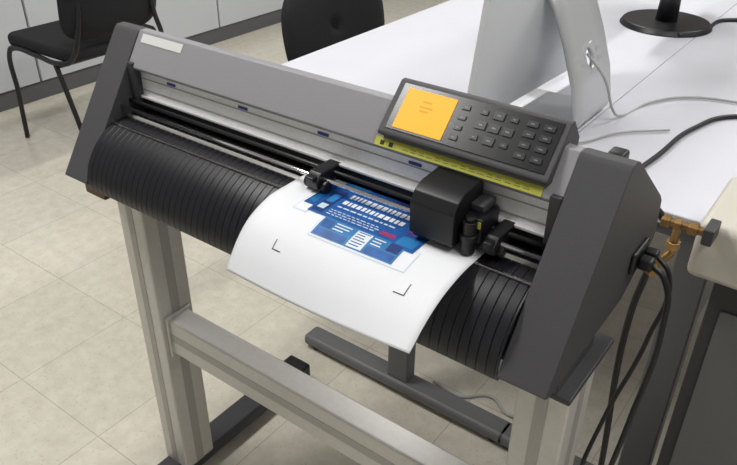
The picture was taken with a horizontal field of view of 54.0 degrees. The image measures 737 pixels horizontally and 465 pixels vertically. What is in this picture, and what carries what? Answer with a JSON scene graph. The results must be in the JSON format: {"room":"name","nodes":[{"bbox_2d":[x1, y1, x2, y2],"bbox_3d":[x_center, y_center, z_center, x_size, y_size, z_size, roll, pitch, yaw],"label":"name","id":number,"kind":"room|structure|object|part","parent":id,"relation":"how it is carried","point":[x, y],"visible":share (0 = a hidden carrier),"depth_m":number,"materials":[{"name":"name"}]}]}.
{"room":"print shop","nodes":[
{"label":"print shop","id":0,"kind":"room"},
{"bbox_2d":[0,0,708,464],"bbox_3d":[0.690,0.255,2.261,6.000,0.100,8.000,22,37,30],"label":"floor","id":1,"kind":"structure","parent":0,"point":[77,387],"depth_m":2.06,"materials":[{"name":"tile"}]},
{"bbox_2d":[7,0,163,137],"bbox_3d":[-1.165,-0.798,3.026,0.538,0.845,0.498,22,37,30],"label":"chair","id":2,"kind":"object","parent":1,"relation":"on","point":[83,31],"visible":0.7,"depth_m":2.84,"materials":[{"name":"black fabric"}]},
{"bbox_3d":[-1.313,-0.636,2.921,0.505,0.674,0.082,16,35,23],"label":"frame","id":3,"kind":"part","parent":2,"relation":"part of","materials":[{"name":"black plastic"}]},
{"bbox_3d":[-1.173,-0.467,2.892,0.149,0.423,0.020,22,37,30],"label":"leg","id":4,"kind":"part","parent":2,"relation":"part of","materials":[{"name":"black plastic"}]},
{"bbox_3d":[-1.068,-0.744,2.975,0.018,0.018,0.470,22,37,30],"label":"rail","id":5,"kind":"part","parent":2,"relation":"part of","materials":[{"name":"black plastic"}]},
{"bbox_3d":[-1.188,-0.826,3.029,0.440,0.050,0.469,22,37,30],"label":"seat","id":6,"kind":"part","parent":2,"relation":"part of","materials":[{"name":"black fabric"}]},
{"bbox_3d":[-0.986,-0.938,2.786,0.099,0.350,0.450,22,37,30],"label":"backrest","id":7,"kind":"part","parent":2,"relation":"part of","materials":[{"name":"black fabric"}]},
{"bbox_3d":[-1.041,-0.827,3.234,0.082,0.674,0.505,-27,41,-37],"label":"frame","id":8,"kind":"part","parent":2,"relation":"part of","materials":[{"name":"black plastic"}]},
{"bbox_2d":[0,9,281,111],"bbox_3d":[-1.291,-0.972,4.035,0.050,0.090,6.100,22,37,30],"label":"strip","id":9,"kind":"object","parent":1,"relation":"on","point":[49,87],"visible":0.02,"depth_m":3.79,"materials":[{"name":"grey"}]},
{"bbox_2d":[281,0,384,61],"bbox_3d":[0.051,-0.419,2.442,0.538,0.835,0.520,22,37,30],"label":"chair","id":10,"kind":"object","parent":1,"relation":"on","point":[308,26],"visible":0.11,"depth_m":2.36,"materials":[{"name":"black fabric"}]},
{"bbox_2d":[117,201,613,464],"bbox_3d":[-0.071,0.338,1.297,0.870,0.758,0.714,22,37,30],"label":"stand","id":11,"kind":"object","parent":1,"relation":"on","point":[180,342],"visible":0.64,"depth_m":1.31,"materials":[{"name":"silver metal"}]},
{"bbox_3d":[-0.403,0.203,1.466,0.068,0.705,0.080,22,37,30],"label":"leg post","id":12,"kind":"part","parent":11,"relation":"part of","materials":[{"name":"silver metal"}]},
{"bbox_2d":[65,22,661,399],"bbox_3d":[-0.049,-0.106,1.026,0.876,0.284,0.325,22,37,30],"label":"vinyl cutting plotter","id":13,"kind":"object","parent":11,"relation":"on","point":[192,137],"visible":0.84,"depth_m":0.87,"materials":[{"name":"grey plastic"}]},
{"bbox_3d":[-0.071,-0.073,0.943,0.014,0.005,0.022,22,37,30],"label":"pinch lever","id":14,"kind":"part","parent":13,"relation":"part of","materials":[{"name":"black plastic"}]},
{"bbox_3d":[-0.059,-0.077,0.959,0.020,0.022,0.052,22,37,30],"label":"pinch arm","id":15,"kind":"part","parent":13,"relation":"part of","materials":[{"name":"black plastic"}]},
{"bbox_3d":[-0.073,-0.136,0.993,0.735,0.048,0.024,22,37,30],"label":"guide rail","id":16,"kind":"part","parent":13,"relation":"part of","materials":[{"name":"metal"}]},
{"bbox_2d":[226,175,483,353],"bbox_3d":[-0.018,0.030,0.887,0.293,0.074,0.192,22,37,30],"label":"paper sheet","id":17,"kind":"object","parent":13,"relation":"attached to","point":[350,260],"visible":0.88,"depth_m":0.85,"materials":[{"name":"white paper"}]},
{"bbox_2d":[272,180,428,295],"bbox_3d":[-0.003,0.004,0.890,0.209,0.033,0.147,22,37,30],"label":"artwork","id":18,"kind":"object","parent":17,"relation":"attached to","point":[342,240],"depth_m":0.87,"materials":[{"name":"blue paper"}]},
{"bbox_3d":[0.117,-0.123,0.833,0.209,0.045,0.043,22,37,30],"label":"control panel","id":19,"kind":"part","parent":13,"relation":"part of","materials":[{"name":"black plastic"}]},
{"bbox_3d":[0.132,-0.034,0.831,0.018,0.010,0.030,22,37,30],"label":"carriage arm","id":20,"kind":"part","parent":13,"relation":"part of","materials":[{"name":"grey plastic"}]},
{"bbox_3d":[0.138,0.009,0.812,0.011,0.005,0.022,22,37,30],"label":"pinch lever","id":21,"kind":"part","parent":13,"relation":"part of","materials":[{"name":"black plastic"}]},
{"bbox_3d":[0.150,0.006,0.828,0.016,0.022,0.052,22,37,30],"label":"pinch arm","id":22,"kind":"part","parent":13,"relation":"part of","materials":[{"name":"black plastic"}]},
{"bbox_2d":[598,405,613,464],"bbox_3d":[0.392,0.316,1.184,0.015,0.135,0.050,11,33,16],"label":"cord","id":23,"kind":"object","parent":13,"relation":"attached to","point":[608,421],"depth_m":1.17,"materials":[{"name":"black plastic"}]},
{"bbox_2d":[580,255,671,464],"bbox_3d":[0.380,0.390,1.124,0.146,0.849,0.037,-17,36,-26],"label":"cord","id":24,"kind":"object","parent":13,"relation":"attached to","point":[660,260],"visible":0.93,"depth_m":0.97,"materials":[{"name":"black plastic"}]},
{"bbox_2d":[608,270,655,403],"bbox_3d":[0.390,0.147,1.081,0.024,0.256,0.050,11,33,16],"label":"cord","id":25,"kind":"object","parent":13,"relation":"attached to","point":[642,282],"depth_m":1.06,"materials":[{"name":"black plastic"}]},
{"bbox_2d":[608,264,670,464],"bbox_3d":[0.364,0.391,1.124,0.040,0.852,0.123,11,33,16],"label":"power cord","id":26,"kind":"object","parent":13,"relation":"attached to","point":[667,292],"visible":1,"depth_m":0.93,"materials":[{"name":"black plastic"}]},
{"bbox_3d":[0.232,0.455,1.069,0.068,0.705,0.080,22,37,30],"label":"leg post","id":27,"kind":"part","parent":11,"relation":"part of","materials":[{"name":"silver metal"}]},
{"bbox_3d":[0.238,0.154,0.887,0.080,0.008,0.140,22,37,30],"label":"leg head plate","id":28,"kind":"part","parent":11,"relation":"part of","materials":[{"name":"grey"}]},
{"bbox_2d":[433,380,513,417],"bbox_3d":[0.309,0.437,1.854,0.314,0.008,0.056,12,34,18],"label":"cord","id":29,"kind":"object","parent":1,"relation":"on","point":[496,400],"visible":0.64,"depth_m":1.87,"materials":[{"name":"grey plastic"}]},
{"bbox_2d":[281,0,736,443],"bbox_3d":[0.535,-0.296,2.351,0.811,0.740,1.802,22,37,30],"label":"office desk","id":30,"kind":"object","parent":1,"relation":"on","point":[435,45],"visible":0.34,"depth_m":1.93,"materials":[{"name":"white laminate"}]},
{"bbox_3d":[0.087,0.092,1.712,0.060,0.655,0.040,22,37,30],"label":"post","id":31,"kind":"part","parent":30,"relation":"part of","materials":[{"name":"grey"}]},
{"bbox_2d":[467,0,736,143],"bbox_3d":[0.671,-0.493,1.492,0.990,0.509,0.432,-1,32,-3],"label":"computer","id":32,"kind":"object","parent":30,"relation":"on","point":[522,46],"visible":0.84,"depth_m":1.46,"materials":[{"name":"white"}]},
{"bbox_3d":[0.396,-0.387,1.521,0.202,0.281,0.190,22,37,30],"label":"stand plate","id":33,"kind":"part","parent":32,"relation":"part of","materials":[{"name":"silver metal"}]},
{"bbox_2d":[619,0,736,37],"bbox_3d":[1.104,-0.799,2.053,0.674,0.440,0.456,5,32,8],"label":"monitor","id":34,"kind":"object","parent":30,"relation":"on","point":[667,20],"visible":1,"depth_m":2.15,"materials":[{"name":"black plastic"}]},
{"bbox_2d":[498,4,736,464],"bbox_3d":[1.146,-0.053,1.968,0.772,0.740,1.802,22,37,30],"label":"office desk","id":35,"kind":"object","parent":1,"relation":"on","point":[693,173],"visible":0.64,"depth_m":1.47,"materials":[{"name":"white laminate"}]},
{"bbox_3d":[0.569,0.283,1.410,0.060,0.655,0.040,22,37,30],"label":"post","id":36,"kind":"part","parent":35,"relation":"part of","materials":[{"name":"grey metal"}]},
{"bbox_3d":[0.631,0.027,1.197,0.670,0.025,0.040,22,37,30],"label":"arm","id":37,"kind":"part","parent":35,"relation":"part of","materials":[{"name":"grey"}]},
{"bbox_2d":[642,114,736,167],"bbox_3d":[0.733,-0.181,1.453,0.646,0.010,0.250,-7,32,-12],"label":"power cable","id":38,"kind":"object","parent":35,"relation":"on","point":[678,137],"visible":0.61,"depth_m":1.48,"materials":[{"name":"black plastic"}]},
{"bbox_3d":[1.076,-0.222,1.898,0.020,0.300,1.560,22,37,30],"label":"modesty panel","id":39,"kind":"part","parent":35,"relation":"part of","materials":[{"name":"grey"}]},
{"bbox_2d":[656,177,736,464],"bbox_3d":[0.781,0.392,1.089,0.688,0.900,0.185,22,37,30],"label":"base cabinet","id":40,"kind":"object","parent":1,"relation":"on","point":[702,428],"visible":0.85,"depth_m":1.10,"materials":[{"name":"beige laminate"}]},
{"bbox_2d":[658,208,721,261],"bbox_3d":[0.425,-0.004,0.975,0.076,0.078,0.050,11,33,16],"label":"valve","id":41,"kind":"object","parent":40,"relation":"attached to","point":[709,232],"depth_m":0.98,"materials":[{"name":"gold metal"}]},
{"bbox_3d":[0.422,0.008,0.996,0.011,0.045,0.011,22,37,30],"label":"tee stem","id":42,"kind":"part","parent":41,"relation":"part of","materials":[{"name":"gold metal"}]},
{"bbox_3d":[0.745,0.484,1.082,0.580,0.650,0.007,22,37,30],"label":"door","id":43,"kind":"part","parent":40,"relation":"part of","materials":[{"name":"grey"}]},
{"bbox_2d":[687,177,736,289],"bbox_3d":[0.784,0.094,0.905,0.688,0.090,0.185,22,37,30],"label":"countertop","id":44,"kind":"structure","parent":40,"relation":"on","point":[717,263],"depth_m":1.00,"materials":[{"name":"beige laminate"}]},
{"bbox_3d":[-1.667,-1.919,2.983,0.100,2.800,7.800,22,37,30],"label":"wall","id":45,"kind":"structure","parent":0,"visible":0},
{"bbox_2d":[0,0,39,93],"bbox_3d":[-1.847,-1.106,3.052,0.060,1.160,0.688,22,37,30],"label":"panel","id":46,"kind":"object","parent":45,"relation":"attached to","point":[12,17],"visible":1,"depth_m":3.41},
{"bbox_2d":[21,0,40,80],"bbox_3d":[-1.287,-1.505,3.708,0.045,1.160,6.100,22,37,30],"label":"backing","id":47,"kind":"object","parent":45,"relation":"attached to","point":[21,0],"visible":0.02,"depth_m":3.45,"materials":[{"name":"grey"}]},
{"bbox_2d":[22,0,104,80],"bbox_3d":[-1.460,-1.377,3.498,0.060,1.160,0.588,22,37,30],"label":"panel","id":48,"kind":"object","parent":45,"relation":"attached to","point":[37,12],"visible":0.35,"depth_m":3.51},
{"bbox_2d":[145,0,218,37],"bbox_3d":[-1.103,-1.628,3.910,0.060,1.160,0.588,22,37,30],"label":"panel","id":49,"kind":"object","parent":45,"relation":"attached to","point":[180,18],"visible":0.45,"depth_m":4.18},
{"bbox_2d":[216,0,283,26],"bbox_3d":[-0.745,-1.878,4.322,0.060,1.160,0.588,22,37,30],"label":"panel","id":50,"kind":"object","parent":45,"relation":"attached to","point":[229,11],"visible":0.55,"depth_m":4.51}
]}

